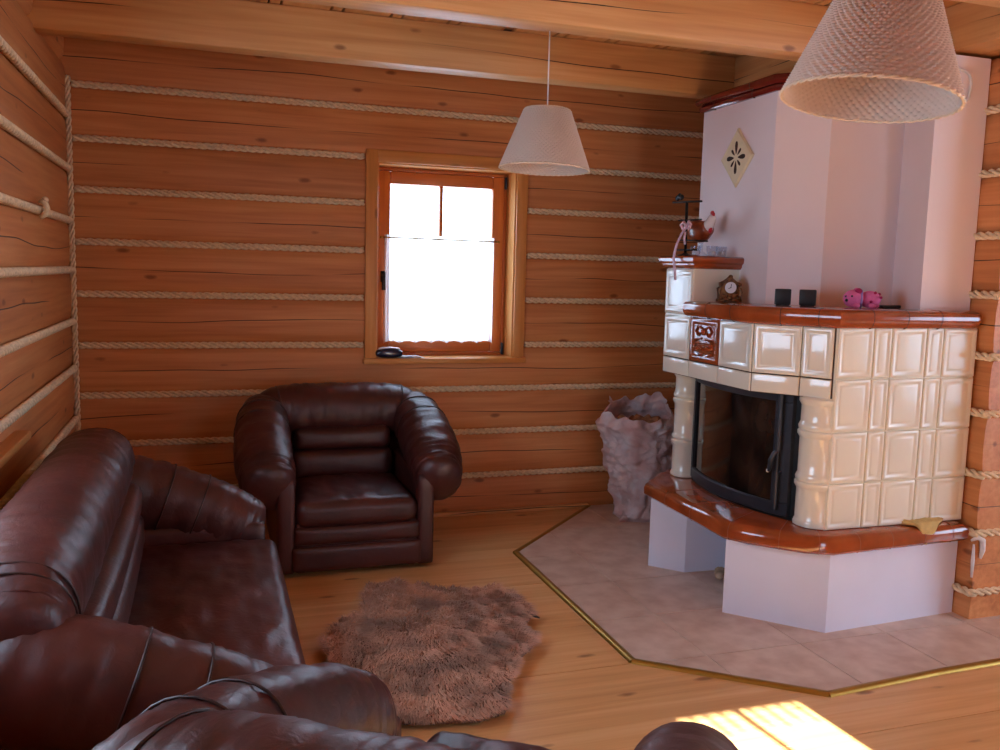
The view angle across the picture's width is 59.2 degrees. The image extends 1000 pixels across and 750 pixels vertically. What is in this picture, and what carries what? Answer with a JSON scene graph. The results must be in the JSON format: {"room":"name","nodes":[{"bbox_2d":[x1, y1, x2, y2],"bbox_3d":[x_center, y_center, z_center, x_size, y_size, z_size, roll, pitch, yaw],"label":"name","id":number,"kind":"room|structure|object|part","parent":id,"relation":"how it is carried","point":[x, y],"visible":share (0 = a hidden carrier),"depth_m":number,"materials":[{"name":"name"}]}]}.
{"room":"traditional dwelling","nodes":[
{"label":"traditional dwelling","id":0,"kind":"room"},
{"bbox_2d":[0,0,78,510],"bbox_3d":[-1.372,-0.020,1.562,0.298,3.108,7.100,-1,7,-18],"label":"wall","id":1,"kind":"structure","parent":0,"point":[37,393],"depth_m":3.83,"materials":[{"name":"brown wood"}]},
{"bbox_2d":[0,430,30,468],"bbox_3d":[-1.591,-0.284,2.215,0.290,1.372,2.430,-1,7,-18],"label":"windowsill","id":2,"kind":"structure","parent":1,"relation":"in","point":[16,440],"depth_m":3.23,"materials":[{"name":"brown wood"}]},
{"bbox_2d":[60,37,703,522],"bbox_3d":[1.057,-0.515,6.188,7.850,2.878,0.269,-1,7,-18],"label":"wall","id":3,"kind":"structure","parent":0,"point":[216,200],"depth_m":5.31,"materials":[{"name":"brown wood"}]},
{"bbox_2d":[265,503,588,528],"bbox_3d":[-0.911,0.919,5.587,3.200,0.030,0.037,-1,7,-18],"label":"baseboard","id":4,"kind":"structure","parent":3,"relation":"attached to","point":[573,505],"depth_m":5.89,"materials":[{"name":"brown wood"}]},
{"bbox_2d":[363,149,527,363],"bbox_3d":[-0.362,-0.739,5.671,1.067,1.310,0.290,-1,7,-18],"label":"window","id":5,"kind":"structure","parent":3,"relation":"in","point":[384,168],"depth_m":5.68,"materials":[{"name":"brown wood"}]},
{"bbox_3d":[-0.741,-0.599,5.594,0.027,0.120,0.050,-1,7,-18],"label":"handle","id":6,"kind":"part","parent":5,"relation":"part of","materials":[{"name":"black metal"}]},
{"bbox_2d":[375,347,402,357],"bbox_3d":[-0.697,-0.143,5.526,0.174,0.071,0.077,-1,7,-18],"label":"glasses case","id":7,"kind":"object","parent":5,"relation":"on","point":[383,352],"visible":1,"depth_m":5.50,"materials":[{"name":"black plastic"}]},
{"bbox_3d":[-0.696,-0.168,5.523,0.134,0.019,0.062,-1,7,-18],"label":"lid","id":8,"kind":"part","parent":7,"relation":"part of","materials":[{"name":"black leather"}]},
{"bbox_2d":[398,355,424,357],"bbox_3d":[-0.564,-0.116,5.579,0.164,0.012,0.098,-1,7,-18],"label":"papers","id":9,"kind":"object","parent":5,"relation":"on","point":[402,356],"visible":0.88,"depth_m":5.55,"materials":[{"name":"white paper"}]},
{"bbox_2d":[380,234,499,342],"bbox_3d":[-0.388,-0.551,5.730,0.798,0.693,0.018,-1,7,-18],"label":"cafe curtain","id":10,"kind":"object","parent":5,"relation":"hanging from","point":[438,288],"visible":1,"depth_m":5.72,"materials":[{"name":"white fabric"}]},
{"bbox_3d":[-0.380,-0.875,5.692,0.798,0.023,0.018,-1,7,-18],"label":"rod","id":11,"kind":"part","parent":10,"relation":"part of","materials":[{"name":"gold metal"}]},
{"bbox_3d":[-0.389,-0.725,5.753,0.835,1.146,0.062,-1,7,-18],"label":"sash","id":12,"kind":"part","parent":5,"relation":"part of","materials":[{"name":"brown wood"}]},
{"bbox_3d":[-0.393,-0.726,5.763,0.883,1.194,0.060,-1,7,-18],"label":"frame","id":13,"kind":"part","parent":5,"relation":"part of","materials":[{"name":"brown wood"}]},
{"bbox_3d":[-0.357,-0.098,5.681,1.067,0.036,0.155,-1,7,-18],"label":"sill","id":14,"kind":"part","parent":5,"relation":"part of","materials":[{"name":"brown wood"}]},
{"bbox_2d":[245,0,962,57],"bbox_3d":[2.233,-1.583,2.672,8.000,0.120,7.500,-1,7,-18],"label":"ceiling","id":15,"kind":"structure","parent":0,"point":[947,3],"depth_m":4.51,"materials":[{"name":"brown wood"}]},
{"bbox_2d":[27,0,734,98],"bbox_3d":[-0.409,-1.697,4.556,3.670,0.226,0.135,-1,7,-18],"label":"ceiling beam","id":16,"kind":"structure","parent":15,"relation":"attached to","point":[243,27],"depth_m":4.43,"materials":[{"name":"brown wood"}]},
{"bbox_2d":[282,0,828,60],"bbox_3d":[0.054,-1.581,3.669,3.990,0.226,0.145,-1,7,-18],"label":"ceiling beam","id":17,"kind":"structure","parent":15,"relation":"attached to","point":[776,29],"depth_m":3.81,"materials":[{"name":"brown wood"}]},
{"bbox_2d":[498,31,589,175],"bbox_3d":[0.200,-1.182,3.810,0.399,0.593,0.398,3,7,15],"label":"pendant lamp","id":18,"kind":"object","parent":17,"relation":"hanging from","point":[545,140],"visible":1,"depth_m":3.72,"materials":[{"name":"white fabric"}]},
{"bbox_3d":[0.196,-1.021,3.829,0.398,0.259,0.398,-1,7,-18],"label":"lamp shade","id":19,"kind":"part","parent":18,"relation":"part of","materials":[{"name":"white fabric"}]},
{"bbox_3d":[0.209,-1.312,3.800,0.006,0.332,0.007,-1,7,-18],"label":"cord","id":20,"kind":"part","parent":18,"relation":"part of","materials":[{"name":"white plastic"}]},
{"bbox_2d":[734,55,796,86],"bbox_3d":[1.535,-1.667,4.745,0.140,0.231,0.975,-1,7,-18],"label":"ceiling beam","id":21,"kind":"structure","parent":15,"relation":"attached to","point":[748,68],"depth_m":4.87,"materials":[{"name":"brown wood"}]},
{"bbox_2d":[945,2,999,59],"bbox_3d":[2.679,-1.421,2.814,0.430,0.213,6.850,-1,7,-18],"label":"ceiling beam","id":22,"kind":"structure","parent":15,"relation":"attached to","point":[974,28],"depth_m":3.92,"materials":[{"name":"brown wood"}]},
{"bbox_2d":[952,0,999,7],"bbox_3d":[0.367,-1.463,2.729,3.990,0.226,0.150,-1,7,-18],"label":"ceiling beam","id":23,"kind":"structure","parent":15,"relation":"attached to","point":[993,3],"depth_m":3.25,"materials":[{"name":"brown wood"}]},
{"bbox_3d":[0.650,-1.357,1.879,3.990,0.226,0.145,-1,7,-18],"label":"ceiling beam","id":24,"kind":"structure","parent":15,"relation":"attached to","visible":0},
{"bbox_2d":[779,0,966,123],"bbox_3d":[0.855,-0.923,1.985,0.397,0.649,0.398,4,7,22],"label":"pendant lamp","id":25,"kind":"object","parent":24,"relation":"hanging from","point":[866,61],"visible":1,"depth_m":1.91,"materials":[{"name":"white fabric"}]},
{"bbox_2d":[265,504,999,749],"bbox_3d":[2.159,1.339,3.014,7.800,0.069,7.300,-1,7,-18],"label":"floor","id":26,"kind":"structure","parent":0,"point":[575,691],"depth_m":3.75,"materials":[{"name":"brown wood"}]},
{"bbox_2d":[0,428,304,749],"bbox_3d":[-1.187,0.747,3.046,0.922,0.908,2.206,-1,7,-18],"label":"leather sofa","id":27,"kind":"object","parent":26,"relation":"on","point":[129,582],"visible":0.91,"depth_m":2.55,"materials":[{"name":"red leather"}]},
{"bbox_3d":[-0.901,0.799,2.150,0.872,0.508,0.317,-1,7,-18],"label":"arm","id":28,"kind":"part","parent":27,"relation":"part of","materials":[{"name":"leather"}]},
{"bbox_3d":[-1.491,0.578,3.922,0.870,0.508,0.319,-1,7,-18],"label":"arm","id":29,"kind":"part","parent":27,"relation":"part of","materials":[{"name":"leather"}]},
{"bbox_3d":[-1.475,0.878,3.876,0.855,0.440,0.096,-1,7,-18],"label":"panel","id":30,"kind":"part","parent":27,"relation":"part of","materials":[{"name":"leather"}]},
{"bbox_2d":[128,539,304,665],"bbox_3d":[-1.073,0.886,3.102,0.670,0.199,1.616,-1,7,-18],"label":"seat cushion","id":31,"kind":"object","parent":27,"relation":"on","point":[232,594],"depth_m":3.15,"materials":[{"name":"leather"}]},
{"bbox_2d":[233,382,462,574],"bbox_3d":[-0.875,0.526,5.001,1.229,0.909,0.932,-1,7,-18],"label":"leather armchair","id":32,"kind":"object","parent":26,"relation":"on","point":[348,475],"visible":1,"depth_m":4.75,"materials":[{"name":"red leather"}]},
{"bbox_3d":[-1.294,0.401,4.815,0.318,0.521,0.873,-1,7,-18],"label":"arm","id":33,"kind":"part","parent":32,"relation":"part of","materials":[{"name":"leather"}]},
{"bbox_3d":[-1.229,0.733,4.913,0.096,0.500,0.882,-1,7,-18],"label":"panel","id":34,"kind":"part","parent":32,"relation":"part of","materials":[{"name":"leather"}]},
{"bbox_2d":[295,473,416,527],"bbox_3d":[-0.841,0.681,4.904,0.636,0.200,0.670,-1,7,-18],"label":"seat cushion","id":35,"kind":"object","parent":32,"relation":"on","point":[322,500],"depth_m":4.66,"materials":[{"name":"leather"}]},
{"bbox_3d":[-0.751,0.828,4.638,0.660,0.096,0.077,-1,7,-18],"label":"rail","id":36,"kind":"part","parent":32,"relation":"part of","materials":[{"name":"leather"}]},
{"bbox_3d":[-0.748,0.949,4.636,0.680,0.130,0.046,-1,7,-18],"label":"panel","id":37,"kind":"part","parent":32,"relation":"part of","materials":[{"name":"leather"}]},
{"bbox_3d":[-0.534,0.724,5.144,0.096,0.500,0.882,-1,7,-18],"label":"panel","id":38,"kind":"part","parent":32,"relation":"part of","materials":[{"name":"leather"}]},
{"bbox_3d":[-0.431,0.388,5.101,0.318,0.524,0.871,-1,7,-18],"label":"arm","id":39,"kind":"part","parent":32,"relation":"part of","materials":[{"name":"leather"}]},
{"bbox_2d":[91,662,737,749],"bbox_3d":[-0.085,0.936,1.673,1.105,0.909,1.263,3,7,16],"label":"leather armchair","id":40,"kind":"object","parent":26,"relation":"on","point":[325,705],"visible":1,"depth_m":1.57,"materials":[{"name":"red leather"}]},
{"bbox_3d":[-0.487,0.782,1.726,0.286,0.524,1.028,3,7,16],"label":"arm","id":41,"kind":"part","parent":40,"relation":"part of","materials":[{"name":"leather"}]},
{"bbox_3d":[-0.430,1.129,1.707,0.086,0.500,1.041,3,7,16],"label":"panel","id":42,"kind":"part","parent":40,"relation":"part of","materials":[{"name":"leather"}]},
{"bbox_2d":[427,731,550,749],"bbox_3d":[-0.020,1.052,1.914,0.572,0.200,0.791,3,7,16],"label":"seat cushion","id":43,"kind":"object","parent":40,"relation":"on","point":[455,740],"depth_m":2.24,"materials":[{"name":"leather"}]},
{"bbox_3d":[0.297,0.830,1.495,0.286,0.521,1.030,3,7,16],"label":"arm","id":44,"kind":"part","parent":40,"relation":"part of","materials":[{"name":"leather"}]},
{"bbox_2d":[312,576,542,726],"bbox_3d":[-0.302,1.122,3.736,0.971,0.084,1.426,2,7,7],"label":"sheepskin rug","id":45,"kind":"object","parent":26,"relation":"on","point":[442,655],"visible":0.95,"depth_m":3.66,"materials":[{"name":"fur"}]},
{"bbox_2d":[514,505,590,550],"bbox_3d":[0.354,0.960,5.580,0.040,0.014,1.180,5,7,26],"label":"trim","id":46,"kind":"structure","parent":26,"relation":"on","point":[585,507],"depth_m":5.49,"materials":[{"name":"gold metal"}]},
{"bbox_2d":[513,550,634,662],"bbox_3d":[0.324,1.102,4.364,0.040,0.014,1.481,-1,7,-18],"label":"trim","id":47,"kind":"structure","parent":26,"relation":"on","point":[623,652],"depth_m":4.20,"materials":[{"name":"gold metal"}]},
{"bbox_2d":[595,392,673,522],"bbox_3d":[0.910,0.536,5.798,0.543,0.833,0.549,4,7,20],"label":"vase","id":48,"kind":"object","parent":26,"relation":"on","point":[636,433],"visible":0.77,"depth_m":5.66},
{"bbox_2d":[714,567,724,579],"bbox_3d":[1.175,1.054,4.703,0.057,0.054,0.138,5,8,31],"label":"chunk","id":49,"kind":"object","parent":26,"relation":"on","point":[719,571],"visible":0.95,"depth_m":4.67,"materials":[{"name":"brown wood"}]},
{"bbox_2d":[631,658,828,696],"bbox_3d":[0.915,1.213,3.546,0.771,0.014,0.040,4,7,19],"label":"trim","id":50,"kind":"structure","parent":26,"relation":"on","point":[783,686],"depth_m":3.53,"materials":[{"name":"gold metal"}]},
{"bbox_2d":[644,55,990,632],"bbox_3d":[1.480,-0.212,4.570,1.162,2.616,1.519,-1,7,-18],"label":"fireplace","id":51,"kind":"object","parent":26,"relation":"on","point":[804,439],"depth_m":4.15,"materials":[{"name":"white paint"}]},
{"bbox_2d":[672,193,707,255],"bbox_3d":[1.021,-0.813,4.742,0.090,0.345,0.380,-1,7,-18],"label":"iron stand","id":52,"kind":"object","parent":51,"relation":"on","point":[679,196],"visible":0.94,"depth_m":4.77,"materials":[{"name":"black metal"}]},
{"bbox_2d":[672,220,691,279],"bbox_3d":[0.976,-0.668,4.713,0.086,0.321,0.188,5,7,25],"label":"ribbon","id":53,"kind":"object","parent":52,"relation":"hanging from","point":[688,224],"visible":1,"depth_m":4.71,"materials":[{"name":"fabric"}]},
{"bbox_3d":[1.009,-0.795,4.778,0.016,0.282,0.026,-1,7,-18],"label":"post","id":54,"kind":"part","parent":52,"relation":"part of","materials":[{"name":"black metal"}]},
{"bbox_3d":[1.029,-0.699,4.722,0.010,0.067,0.310,-1,7,-18],"label":"arm","id":55,"kind":"part","parent":52,"relation":"part of","materials":[{"name":"black metal"}]},
{"bbox_2d":[687,211,715,242],"bbox_3d":[1.096,-0.767,4.804,0.112,0.243,0.258,-1,7,-18],"label":"figurine","id":56,"kind":"object","parent":52,"relation":"attached to","point":[700,230],"visible":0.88,"depth_m":4.74,"materials":[{"name":"ceramic"}]},
{"bbox_3d":[1.096,-0.604,4.758,0.339,0.069,0.363,-1,7,-18],"label":"block cornice","id":57,"kind":"part","parent":51,"relation":"part of","materials":[{"name":"brown ceramic"}]},
{"bbox_3d":[1.188,-0.449,4.557,0.124,0.140,0.066,2,7,2],"label":"mantel clock","id":58,"kind":"part","parent":51,"relation":"part of","materials":[{"name":"brown wood"}]},
{"bbox_3d":[1.172,0.317,4.519,0.076,0.488,0.747,-1,7,-17],"label":"pane","id":59,"kind":"part","parent":51,"relation":"part of","materials":[{"name":"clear glass"}]},
{"bbox_3d":[1.191,0.323,4.501,0.128,0.597,0.860,-1,7,-18],"label":"stove door","id":60,"kind":"part","parent":51,"relation":"part of","materials":[{"name":"glass"}]},
{"bbox_3d":[1.295,0.360,4.132,0.070,0.550,0.043,4,7,18],"label":"door handle","id":61,"kind":"part","parent":51,"relation":"part of","materials":[{"name":"metal"}]},
{"bbox_2d":[774,289,791,305],"bbox_3d":[1.344,-0.370,4.188,0.074,0.078,0.074,4,7,17],"label":"speaker","id":62,"kind":"object","parent":51,"relation":"on","point":[782,296],"visible":1,"depth_m":4.15},
{"bbox_2d":[695,72,904,305],"bbox_3d":[1.582,-0.953,4.725,0.717,1.126,0.947,-1,7,-18],"label":"hood","id":63,"kind":"object","parent":51,"relation":"attached to","point":[798,200],"depth_m":4.38,"materials":[{"name":"white paint"}]},
{"bbox_2d":[799,289,816,306],"bbox_3d":[1.449,-0.363,4.149,0.074,0.078,0.074,4,7,17],"label":"speaker","id":64,"kind":"object","parent":51,"relation":"on","point":[806,297],"visible":1,"depth_m":4.12},
{"bbox_2d":[800,291,815,304],"bbox_3d":[1.438,-0.362,4.116,0.066,0.063,0.004,4,7,17],"label":"grille","id":65,"kind":"object","parent":64,"relation":"attached to","point":[806,297],"depth_m":4.11,"materials":[{"name":"black plastic"}]},
{"bbox_2d":[682,301,981,328],"bbox_3d":[1.567,-0.310,4.440,1.018,0.088,1.123,-1,7,-18],"label":"mantel shelf","id":66,"kind":"object","parent":51,"relation":"attached to","point":[744,314],"depth_m":4.02,"materials":[{"name":"brown ceramic"}]},
{"bbox_2d":[843,288,882,308],"bbox_3d":[1.691,-0.359,4.115,0.173,0.094,0.097,2,7,5],"label":"plush toy","id":67,"kind":"object","parent":51,"relation":"on","point":[855,298],"visible":1,"depth_m":4.08,"materials":[{"name":"fabric"}]},
{"bbox_2d":[878,305,900,308],"bbox_3d":[1.846,-0.324,4.179,0.110,0.015,0.035,-1,7,-18],"label":"remote control","id":68,"kind":"object","parent":51,"relation":"on","point":[880,306],"visible":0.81,"depth_m":4.16,"materials":[{"name":"black plastic"}]},
{"bbox_2d":[901,517,942,544],"bbox_3d":[1.982,0.725,4.145,0.310,0.115,0.122,-1,7,-18],"label":"cleaning cloth","id":69,"kind":"object","parent":51,"relation":"on","point":[929,525],"visible":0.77,"depth_m":4.09,"materials":[{"name":"yellow fabric"}]},
{"bbox_3d":[1.896,-0.951,4.663,0.295,1.151,1.285,-1,7,-18],"label":"flue panel","id":70,"kind":"part","parent":51,"relation":"part of","materials":[{"name":"paint"}]},
{"bbox_2d":[959,67,972,100],"bbox_3d":[2.103,-1.321,3.996,0.100,0.143,0.016,0,7,-15],"label":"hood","id":71,"kind":"object","parent":51,"relation":"attached to","point":[966,73],"depth_m":4.01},
{"bbox_2d":[828,669,937,696],"bbox_3d":[1.534,1.230,3.529,0.570,0.014,0.040,-1,7,-22],"label":"trim","id":72,"kind":"structure","parent":26,"relation":"on","point":[929,673],"depth_m":3.51,"materials":[{"name":"gold metal"}]},
{"bbox_2d":[934,658,999,674],"bbox_3d":[2.427,1.213,3.870,1.359,0.014,0.040,-1,7,-20],"label":"trim","id":73,"kind":"structure","parent":26,"relation":"on","point":[980,664],"depth_m":3.69,"materials":[{"name":"gold metal"}]},
{"bbox_2d":[952,58,999,618],"bbox_3d":[2.010,-0.193,5.184,0.288,2.780,2.356,-1,7,-18],"label":"wall","id":74,"kind":"structure","parent":0,"point":[976,586],"depth_m":4.13,"materials":[{"name":"brown wood"}]}
]}

